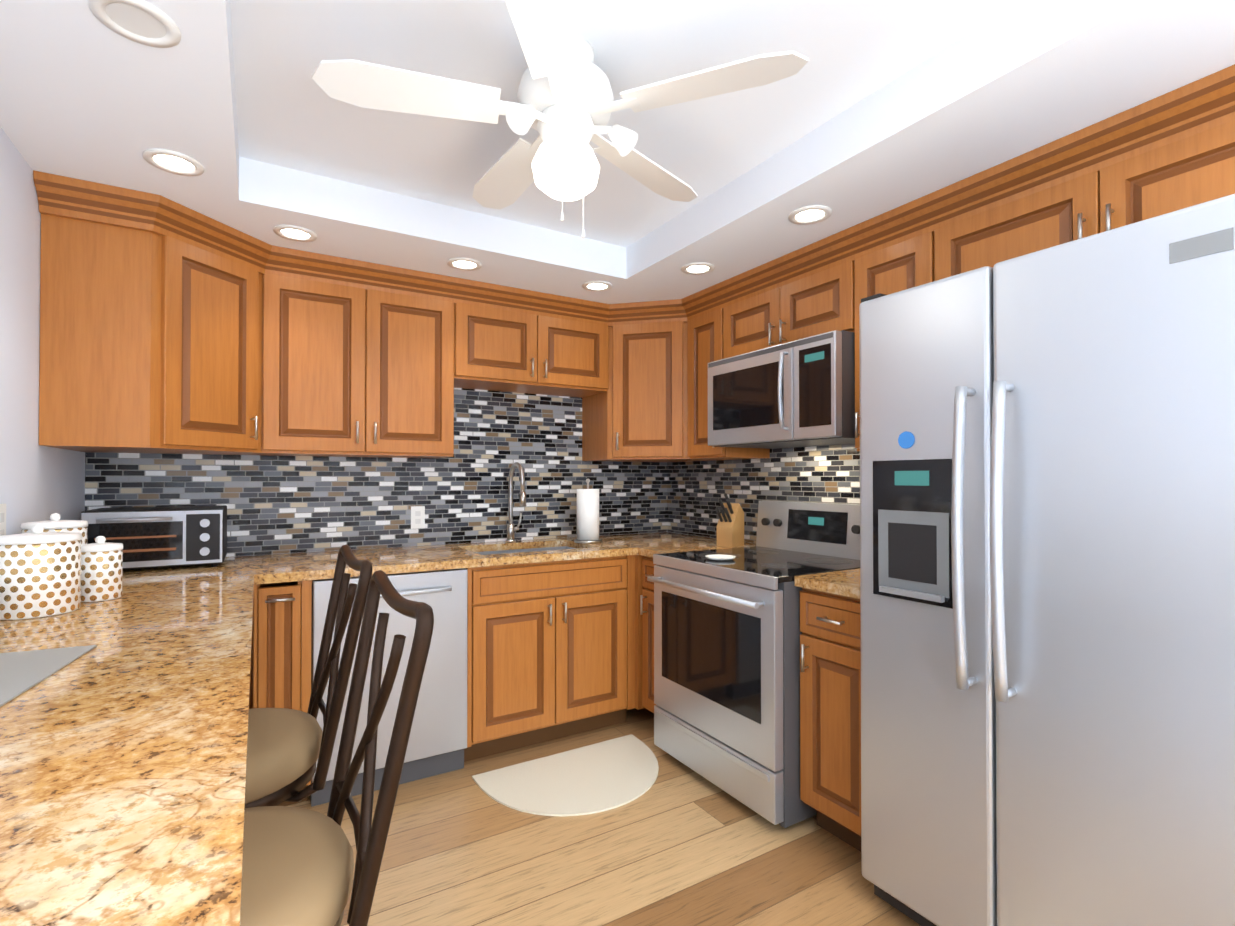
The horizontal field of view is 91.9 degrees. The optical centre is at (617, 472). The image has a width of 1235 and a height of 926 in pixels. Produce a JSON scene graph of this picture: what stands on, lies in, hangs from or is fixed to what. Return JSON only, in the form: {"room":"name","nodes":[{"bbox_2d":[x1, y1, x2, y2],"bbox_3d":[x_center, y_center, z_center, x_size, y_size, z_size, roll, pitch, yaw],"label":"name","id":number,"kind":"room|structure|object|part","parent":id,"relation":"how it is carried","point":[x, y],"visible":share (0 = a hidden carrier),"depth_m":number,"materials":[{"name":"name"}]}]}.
{"room":"kitchen","nodes":[
{"label":"kitchen","id":0,"kind":"room"},
{"bbox_2d":[0,126,84,534],"bbox_3d":[-0.835,-0.035,0.125,0.100,2.600,5.300,0,-1,-31],"label":"wall","id":1,"kind":"structure","parent":0,"point":[38,482],"depth_m":1.78,"materials":[{"name":"white paint"}]},
{"bbox_2d":[0,504,5,535],"bbox_3d":[-1.673,0.142,1.620,0.006,0.115,0.070,0,-1,-31],"label":"electrical outlet","id":2,"kind":"object","parent":1,"relation":"attached to","point":[2,519],"visible":0.67,"depth_m":1.63,"materials":[{"name":"white plastic"}]},
{"bbox_2d":[227,532,653,556],"bbox_3d":[-0.942,-0.005,3.212,3.100,2.600,0.100,0,-1,-31],"label":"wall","id":3,"kind":"structure","parent":0,"point":[422,545],"depth_m":3.06,"materials":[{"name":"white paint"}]},
{"bbox_2d":[38,200,268,454],"bbox_3d":[-1.738,-0.463,2.322,0.610,0.760,0.608,0,-1,-31],"label":"upper cabinet","id":4,"kind":"object","parent":3,"relation":"attached to","point":[169,326],"depth_m":2.05,"materials":[{"name":"brown wood"}]},
{"bbox_2d":[265,264,460,457],"bbox_3d":[-1.208,-0.459,2.806,0.798,0.760,0.324,0,-1,-31],"label":"upper cabinet","id":5,"kind":"object","parent":3,"relation":"attached to","point":[358,368],"depth_m":2.65,"materials":[{"name":"brown wood"}]},
{"bbox_2d":[85,388,666,556],"bbox_3d":[-0.917,-0.053,3.167,2.896,0.864,0.004,0,-1,-31],"label":"backsplash","id":6,"kind":"structure","parent":3,"relation":"attached to","point":[283,504],"depth_m":3.11,"materials":[{"name":"tile"}]},
{"bbox_2d":[411,506,424,528],"bbox_3d":[-1.033,0.232,3.088,0.070,0.115,0.005,0,-1,-31],"label":"electrical outlet","id":7,"kind":"object","parent":6,"relation":"attached to","point":[417,517],"visible":1,"depth_m":3.09,"materials":[{"name":"white plastic"}]},
{"bbox_2d":[457,296,608,399],"bbox_3d":[-0.498,-0.644,3.236,0.860,0.380,0.324,0,-1,-31],"label":"upper cabinet","id":8,"kind":"object","parent":3,"relation":"attached to","point":[517,348],"depth_m":3.09,"materials":[{"name":"brown wood"}]},
{"bbox_2d":[582,304,712,461],"bbox_3d":[0.218,-0.452,3.488,0.628,0.760,0.628,0,-1,-31],"label":"upper cabinet","id":9,"kind":"object","parent":3,"relation":"attached to","point":[641,417],"depth_m":3.27,"materials":[{"name":"brown wood"}]},
{"bbox_2d":[288,708,920,925],"bbox_3d":[0.425,1.323,0.929,3.100,0.100,5.400,0,-1,-31],"label":"floor","id":10,"kind":"structure","parent":0,"point":[678,843],"depth_m":1.97,"materials":[{"name":"brown wood"}]},
{"bbox_2d":[249,580,312,805],"bbox_3d":[-1.409,0.849,2.493,0.188,0.880,0.632,0,-1,-31],"label":"base cabinet","id":11,"kind":"object","parent":10,"relation":"on","point":[280,677],"depth_m":2.23,"materials":[{"name":"brown wood"}]},
{"bbox_2d":[0,555,259,925],"bbox_3d":[-0.963,0.376,1.006,0.589,0.035,3.649,0,-1,-31],"label":"countertop","id":12,"kind":"structure","parent":11,"relation":"on","point":[122,768],"depth_m":0.74,"materials":[{"name":"beige stone"}]},
{"bbox_2d":[0,525,81,619],"bbox_3d":[-1.507,0.250,1.550,0.175,0.227,0.175,0,-1,-31],"label":"canister","id":13,"kind":"object","parent":12,"relation":"on","point":[40,572],"visible":1,"depth_m":1.50,"materials":[{"name":"white ceramic"}]},
{"bbox_2d":[0,645,96,706],"bbox_3d":[-1.086,0.356,0.985,0.210,0.003,0.460,0,-1,-23],"label":"placemat","id":14,"kind":"object","parent":12,"relation":"on","point":[21,672],"visible":1,"depth_m":1.10,"materials":[{"name":"grey fabric"}]},
{"bbox_2d":[21,513,87,544],"bbox_3d":[-1.639,0.242,1.739,0.144,0.247,0.144,0,-1,-31],"label":"medium canister","id":15,"kind":"object","parent":12,"relation":"on","point":[55,523],"visible":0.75,"depth_m":1.71,"materials":[{"name":"white ceramic"}]},
{"bbox_2d":[81,536,122,601],"bbox_3d":[-1.499,0.274,1.730,0.103,0.182,0.103,0,-1,-31],"label":"canister","id":16,"kind":"object","parent":12,"relation":"on","point":[101,570],"visible":0.92,"depth_m":1.70,"materials":[{"name":"white ceramic"}]},
{"bbox_2d":[81,505,226,568],"bbox_3d":[-1.812,0.256,2.366,0.430,0.230,0.347,0,-1,-31],"label":"toaster oven","id":17,"kind":"object","parent":12,"relation":"on","point":[155,537],"visible":0.75,"depth_m":2.26,"materials":[{"name":"silver metal"}]},
{"bbox_2d":[246,544,372,807],"bbox_3d":[-0.845,0.735,1.337,0.493,1.086,0.429,0,-1,-31],"label":"bar stool","id":18,"kind":"object","parent":10,"relation":"on","point":[288,748],"visible":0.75,"depth_m":1.29,"materials":[{"name":"brown metal"}]},
{"bbox_2d":[241,570,433,925],"bbox_3d":[-0.571,0.730,0.883,0.493,1.086,0.429,0,-1,-31],"label":"bar stool","id":19,"kind":"object","parent":10,"relation":"on","point":[298,865],"visible":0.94,"depth_m":0.90,"materials":[{"name":"brown metal"}]},
{"bbox_2d":[308,568,467,806],"bbox_3d":[-1.052,0.854,2.669,0.594,0.872,0.683,0,-1,-31],"label":"dishwasher","id":20,"kind":"object","parent":10,"relation":"on","point":[437,743],"visible":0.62,"depth_m":2.48,"materials":[{"name":"silver metal"}]},
{"bbox_2d":[465,546,624,761],"bbox_3d":[-0.416,0.855,3.078,0.908,0.880,0.653,0,-1,-31],"label":"base cabinet","id":21,"kind":"object","parent":10,"relation":"on","point":[559,649],"depth_m":2.77,"materials":[{"name":"brown wood"}]},
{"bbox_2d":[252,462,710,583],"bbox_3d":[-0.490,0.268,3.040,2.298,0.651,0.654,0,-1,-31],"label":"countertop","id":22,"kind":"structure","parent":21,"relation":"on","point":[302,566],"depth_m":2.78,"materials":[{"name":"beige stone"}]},
{"bbox_2d":[505,462,526,542],"bbox_3d":[-0.527,0.162,3.217,0.094,0.436,0.223,0,-1,-31],"label":"faucet","id":23,"kind":"object","parent":22,"relation":"on","point":[510,527],"depth_m":3.26,"materials":[{"name":"silver metal"}]},
{"bbox_2d":[574,479,601,543],"bbox_3d":[-0.162,0.206,3.271,0.150,0.347,0.150,0,-1,-31],"label":"paper towel holder","id":24,"kind":"object","parent":22,"relation":"on","point":[587,515],"visible":1,"depth_m":3.22,"materials":[{"name":"white paper"}]},
{"bbox_2d":[472,734,658,815],"bbox_3d":[-0.141,1.284,2.508,0.800,0.008,0.512,0,-1,-31],"label":"area rug","id":25,"kind":"object","parent":10,"relation":"on","point":[604,775],"visible":0.98,"depth_m":2.49,"materials":[{"name":"beige fabric"}]},
{"bbox_2d":[637,555,655,712],"bbox_3d":[0.438,0.855,3.085,0.653,0.880,0.308,0,-1,-31],"label":"base cabinet","id":26,"kind":"object","parent":10,"relation":"on","point":[645,566],"depth_m":2.99,"materials":[{"name":"brown wood"}]},
{"bbox_2d":[632,538,755,556],"bbox_3d":[0.446,0.396,3.054,0.678,0.035,0.237,0,-1,-31],"label":"countertop","id":27,"kind":"structure","parent":26,"relation":"on","point":[648,549],"depth_m":3.06,"materials":[{"name":"beige stone"}]},
{"bbox_2d":[715,493,743,547],"bbox_3d":[0.572,0.242,3.072,0.090,0.273,0.170,0,-1,39],"label":"knife block","id":28,"kind":"object","parent":27,"relation":"on","point":[730,528],"visible":1,"depth_m":3.05,"materials":[{"name":"brown wood"}]},
{"bbox_2d":[647,500,859,827],"bbox_3d":[0.640,0.714,2.582,0.781,1.150,0.754,0,-1,-31],"label":"range","id":29,"kind":"object","parent":10,"relation":"on","point":[727,675],"visible":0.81,"depth_m":2.35,"materials":[{"name":"silver metal"}]},
{"bbox_2d":[705,554,735,560],"bbox_3d":[0.441,0.365,2.559,0.130,0.012,0.130,0,-1,-31],"label":"spoon rest","id":30,"kind":"object","parent":29,"relation":"on","point":[719,557],"visible":1,"depth_m":2.57,"materials":[{"name":"white ceramic"}]},
{"bbox_2d":[800,588,860,851],"bbox_3d":[1.002,0.846,2.168,0.632,0.880,0.316,0,-1,-31],"label":"base cabinet","id":31,"kind":"object","parent":10,"relation":"on","point":[830,624],"depth_m":2.03,"materials":[{"name":"brown wood"}]},
{"bbox_2d":[795,568,859,598],"bbox_3d":[0.994,0.388,2.167,0.654,0.035,0.315,0,-1,-31],"label":"countertop","id":32,"kind":"structure","parent":31,"relation":"on","point":[844,582],"depth_m":2.06,"materials":[{"name":"beige stone"}]},
{"bbox_2d":[859,194,1234,925],"bbox_3d":[1.232,0.379,1.558,0.818,1.800,0.902,0,-1,-31],"label":"refrigerator","id":33,"kind":"object","parent":10,"relation":"on","point":[1047,586],"visible":1,"depth_m":1.34,"materials":[{"name":"silver metal"}]},
{"bbox_2d":[0,0,1234,303],"bbox_3d":[0.425,-1.134,0.952,2.900,0.385,5.200,0,-1,-31],"label":"ceiling","id":34,"kind":"structure","parent":0,"point":[870,108],"depth_m":1.67,"materials":[{"name":"white paint"}]},
{"bbox_2d":[88,0,180,47],"bbox_3d":[-0.998,-0.936,1.238,0.150,0.006,0.150,0,-1,-31],"label":"recessed light","id":35,"kind":"object","parent":34,"relation":"in","point":[143,22],"visible":1,"depth_m":1.24,"materials":[{"name":"white plastic"}]},
{"bbox_2d":[143,148,204,175],"bbox_3d":[-1.333,-0.930,1.795,0.150,0.006,0.150,0,-1,-31],"label":"recessed light","id":36,"kind":"object","parent":34,"relation":"in","point":[173,162],"visible":1,"depth_m":1.79,"materials":[{"name":"white plastic"}]},
{"bbox_2d":[273,225,316,241],"bbox_3d":[-1.248,-0.925,2.313,0.150,0.006,0.150,0,-1,-31],"label":"recessed light","id":37,"kind":"object","parent":34,"relation":"in","point":[295,233],"visible":1,"depth_m":2.31,"materials":[{"name":"white plastic"}]},
{"bbox_2d":[447,258,481,270],"bbox_3d":[-0.677,-0.922,2.645,0.150,0.006,0.150,0,-1,-31],"label":"recessed light","id":38,"kind":"object","parent":34,"relation":"in","point":[467,264],"visible":1,"depth_m":2.64,"materials":[{"name":"white plastic"}]},
{"bbox_2d":[312,0,808,237],"bbox_3d":[-0.165,-0.843,1.587,1.141,0.485,1.100,0,-1,-31],"label":"ceiling fan","id":39,"kind":"object","parent":34,"relation":"hanging from","point":[566,105],"visible":1,"depth_m":1.47,"materials":[{"name":"white plastic"}]},
{"bbox_3d":[-0.134,-0.783,1.547,0.176,0.135,0.176,0,-1,-31],"label":"globe","id":40,"kind":"part","parent":39,"relation":"part of","materials":[{"name":"white glass"}]},
{"bbox_2d":[582,281,611,290],"bbox_3d":[-0.100,-0.919,2.946,0.150,0.006,0.150,0,-1,-31],"label":"recessed light","id":41,"kind":"object","parent":34,"relation":"in","point":[597,286],"visible":1,"depth_m":2.94,"materials":[{"name":"white plastic"}]},
{"bbox_2d":[681,262,714,274],"bbox_3d":[0.364,-0.922,2.700,0.150,0.006,0.150,0,-1,-31],"label":"recessed light","id":42,"kind":"object","parent":34,"relation":"in","point":[697,268],"visible":1,"depth_m":2.70,"materials":[{"name":"white plastic"}]},
{"bbox_2d":[788,205,831,224],"bbox_3d":[0.694,-0.927,2.151,0.150,0.006,0.150,0,-1,-31],"label":"recessed light","id":43,"kind":"object","parent":34,"relation":"in","point":[812,214],"visible":1,"depth_m":2.15,"materials":[{"name":"white plastic"}]},
{"bbox_3d":[1.735,-0.020,1.673,0.100,2.600,5.300,0,-1,-31],"label":"wall","id":44,"kind":"structure","parent":0,"visible":0},
{"bbox_2d":[157,200,258,239],"bbox_3d":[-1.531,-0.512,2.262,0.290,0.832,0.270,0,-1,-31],"label":"crown molding","id":45,"kind":"structure","parent":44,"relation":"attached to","point":[168,211],"depth_m":2.11,"materials":[{"name":"brown wood"}]},
{"bbox_3d":[-0.209,-0.881,1.709,2.593,0.104,2.635,0,-1,-31],"label":"crown","id":46,"kind":"part","parent":45,"relation":"part of","materials":[{"name":"brown wood"}]},
{"bbox_2d":[609,299,688,315],"bbox_3d":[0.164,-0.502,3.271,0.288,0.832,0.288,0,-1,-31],"label":"crown molding","id":47,"kind":"structure","parent":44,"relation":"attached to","point":[676,305],"depth_m":3.20,"materials":[{"name":"brown wood"}]},
{"bbox_2d":[685,300,769,459],"bbox_3d":[0.585,-0.455,3.173,0.324,0.760,0.290,0,-1,-31],"label":"upper cabinet","id":48,"kind":"object","parent":44,"relation":"attached to","point":[703,326],"depth_m":3.11,"materials":[{"name":"brown wood"}]},
{"bbox_2d":[667,444,859,542],"bbox_3d":[0.846,0.111,3.048,0.004,0.534,2.016,0,-1,-31],"label":"backsplash","id":49,"kind":"structure","parent":44,"relation":"attached to","point":[697,491],"depth_m":3.22,"materials":[{"name":"tile"}]},
{"bbox_2d":[721,252,852,358],"bbox_3d":[0.856,-0.692,2.725,0.324,0.295,0.760,0,-1,-31],"label":"upper cabinet","id":50,"kind":"object","parent":44,"relation":"attached to","point":[817,299],"depth_m":2.59,"materials":[{"name":"brown wood"}]},
{"bbox_2d":[708,330,854,448],"bbox_3d":[0.791,-0.336,2.683,0.472,0.412,0.754,0,-1,-31],"label":"microwave","id":51,"kind":"object","parent":50,"relation":"attached to","point":[799,393],"visible":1,"depth_m":2.47,"materials":[{"name":"silver metal"}]},
{"bbox_2d":[853,220,932,450],"bbox_3d":[1.134,-0.464,2.260,0.324,0.760,0.320,0,-1,-31],"label":"upper cabinet","id":52,"kind":"object","parent":44,"relation":"attached to","point":[902,261],"depth_m":2.19,"materials":[{"name":"brown wood"}]},
{"bbox_2d":[933,104,1234,280],"bbox_3d":[1.459,-0.692,1.723,0.324,0.315,0.940,0,-1,-31],"label":"upper cabinet","id":53,"kind":"object","parent":44,"relation":"attached to","point":[1191,163],"depth_m":1.64,"materials":[{"name":"brown wood"}]}
]}

